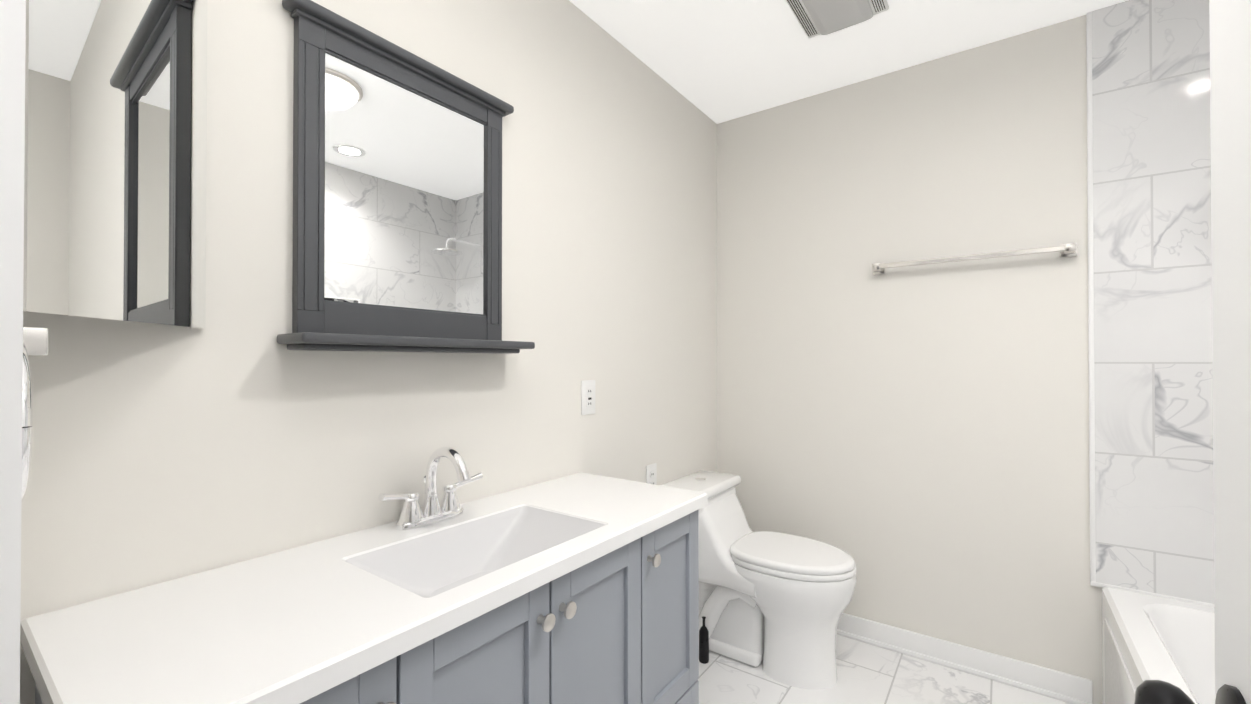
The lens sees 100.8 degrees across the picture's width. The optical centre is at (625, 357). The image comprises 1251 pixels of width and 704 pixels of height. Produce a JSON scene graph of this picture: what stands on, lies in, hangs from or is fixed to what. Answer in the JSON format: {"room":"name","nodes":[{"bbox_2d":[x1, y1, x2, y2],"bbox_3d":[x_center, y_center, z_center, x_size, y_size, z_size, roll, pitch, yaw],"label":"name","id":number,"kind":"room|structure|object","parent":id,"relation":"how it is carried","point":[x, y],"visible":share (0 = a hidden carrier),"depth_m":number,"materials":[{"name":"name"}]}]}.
{"room":"bathroom","nodes":[
{"label":"bathroom","id":0,"kind":"room"},
{"bbox_2d":[20,0,716,703],"bbox_3d":[-0.741,-0.002,1.082,0.120,2.420,4.190,0,-1,36],"label":"wall","id":1,"kind":"structure","parent":0,"point":[232,432],"depth_m":1.22,"materials":[{"name":"white paint"}]},
{"bbox_2d":[23,0,207,327],"bbox_3d":[-0.746,-0.444,0.783,0.240,0.780,0.237,0,-1,36],"label":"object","id":2,"kind":"structure","parent":1,"relation":"attached to","point":[115,170],"depth_m":0.75,"materials":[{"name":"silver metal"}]},
{"bbox_2d":[277,0,534,353],"bbox_3d":[-0.475,-0.369,1.241,0.123,0.710,0.595,0,-1,36],"label":"framed mirror","id":3,"kind":"object","parent":1,"relation":"attached to","point":[397,198],"visible":1,"depth_m":1.21,"materials":[{"name":"grey mirror"}]},
{"bbox_2d":[581,380,594,414],"bbox_3d":[-0.128,0.139,1.813,0.010,0.120,0.074,0,-1,36],"label":"outlet","id":4,"kind":"object","parent":1,"relation":"attached to","point":[587,397],"visible":1,"depth_m":1.80,"materials":[{"name":"white plastic"}]},
{"bbox_2d":[646,463,656,484],"bbox_3d":[0.108,0.500,2.136,0.010,0.120,0.074,0,-1,36],"label":"duplex electrical outlet","id":5,"kind":"object","parent":1,"relation":"attached to","point":[651,473],"visible":0.75,"depth_m":2.13,"materials":[{"name":"white plastic"}]},
{"bbox_2d":[569,0,1126,123],"bbox_3d":[0.198,-1.267,0.410,2.440,0.100,4.190,0,-1,36],"label":"ceiling","id":6,"kind":"structure","parent":0,"point":[717,61],"depth_m":1.96,"materials":[{"name":"white paint"}]},
{"bbox_2d":[786,0,888,38],"bbox_3d":[0.703,-1.190,1.730,0.275,0.034,0.320,0,-1,36],"label":"fan","id":7,"kind":"object","parent":6,"relation":"attached to","point":[814,18],"visible":0.98,"depth_m":1.77,"materials":[{"name":"white plastic"}]},
{"bbox_2d":[698,634,1071,703],"bbox_3d":[0.198,1.253,0.391,2.440,0.100,4.190,0,-1,36],"label":"floor","id":8,"kind":"structure","parent":0,"point":[867,673],"depth_m":1.92,"materials":[{"name":"tile"}]},
{"bbox_2d":[20,447,707,703],"bbox_3d":[-0.324,0.707,1.127,0.493,1.002,1.260,0,-1,36],"label":"bathroom vanity","id":9,"kind":"object","parent":8,"relation":"on","point":[580,588],"visible":1,"depth_m":0.93,"materials":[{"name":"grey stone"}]},
{"bbox_2d":[699,616,708,663],"bbox_3d":[0.314,1.127,2.075,0.042,0.178,0.042,0,-1,36],"label":"toilet brush","id":10,"kind":"object","parent":8,"relation":"on","point":[703,645],"visible":1,"depth_m":2.06,"materials":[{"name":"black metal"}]},
{"bbox_2d":[661,470,856,689],"bbox_3d":[0.546,0.872,2.112,0.738,0.687,0.396,0,-1,36],"label":"toilet","id":11,"kind":"object","parent":8,"relation":"on","point":[776,603],"visible":0.85,"depth_m":1.98,"materials":[{"name":"white ceramic"}]},
{"bbox_2d":[1102,587,1214,703],"bbox_3d":[1.494,0.990,0.959,0.743,0.435,1.484,0,-1,36],"label":"bathtub","id":12,"kind":"object","parent":8,"relation":"on","point":[1152,637],"visible":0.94,"depth_m":1.56,"materials":[{"name":"white ceramic"}]},
{"bbox_2d":[717,15,1101,703],"bbox_3d":[1.443,0.005,2.011,2.320,2.420,0.120,0,-1,36],"label":"wall","id":13,"kind":"structure","parent":0,"point":[913,441],"depth_m":2.09,"materials":[{"name":"white paint"}]},
{"bbox_2d":[837,613,1092,703],"bbox_3d":[1.039,1.169,2.209,1.425,0.095,0.020,0,-1,36],"label":"baseboard","id":14,"kind":"structure","parent":13,"relation":"attached to","point":[1063,686],"depth_m":1.97,"materials":[{"name":"white paint"}]},
{"bbox_2d":[872,243,1077,274],"bbox_3d":[1.308,-0.380,1.995,0.663,0.048,0.070,0,-1,36],"label":"towel rail","id":15,"kind":"object","parent":13,"relation":"attached to","point":[1068,250],"visible":1,"depth_m":1.93,"materials":[{"name":"silver metal"}]},
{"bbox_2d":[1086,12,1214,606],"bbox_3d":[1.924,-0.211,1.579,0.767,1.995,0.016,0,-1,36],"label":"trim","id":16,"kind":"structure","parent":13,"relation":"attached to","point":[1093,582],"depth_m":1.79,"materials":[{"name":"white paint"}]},
{"bbox_2d":[1092,0,1214,603],"bbox_3d":[1.936,-0.213,1.573,0.765,1.990,0.012,0,-1,36],"label":"wall tile","id":17,"kind":"structure","parent":13,"relation":"attached to","point":[1154,476],"depth_m":1.71,"materials":[{"name":"tile"}]},
{"bbox_3d":[-0.724,-0.006,0.493,0.600,2.420,0.120,0,-1,36],"label":"wall","id":18,"kind":"structure","parent":0,"visible":0},
{"bbox_2d":[22,327,48,501],"bbox_3d":[-0.648,0.058,0.546,0.179,0.196,0.056,0,-1,36],"label":"towel ring","id":19,"kind":"object","parent":18,"relation":"attached to","point":[35,341],"visible":0.27,"depth_m":0.51,"materials":[{"name":"silver metal"}]},
{"bbox_3d":[-0.152,-1.040,0.085,0.815,0.360,0.120,0,-1,36],"label":"wall","id":20,"kind":"structure","parent":0,"visible":0},
{"bbox_2d":[0,0,25,703],"bbox_3d":[-0.158,0.143,0.080,0.910,2.115,0.144,0,-1,36],"label":"door frame","id":21,"kind":"structure","parent":20,"relation":"attached to","point":[12,77],"depth_m":0.36,"materials":[{"name":"white paint"}]},
{"bbox_2d":[1134,0,1250,703],"bbox_3d":[0.409,0.178,0.224,0.179,2.023,0.775,0,-1,36],"label":"door","id":22,"kind":"structure","parent":20,"relation":"in","point":[1230,73],"depth_m":0.50,"materials":[{"name":"white paint"}]}
]}

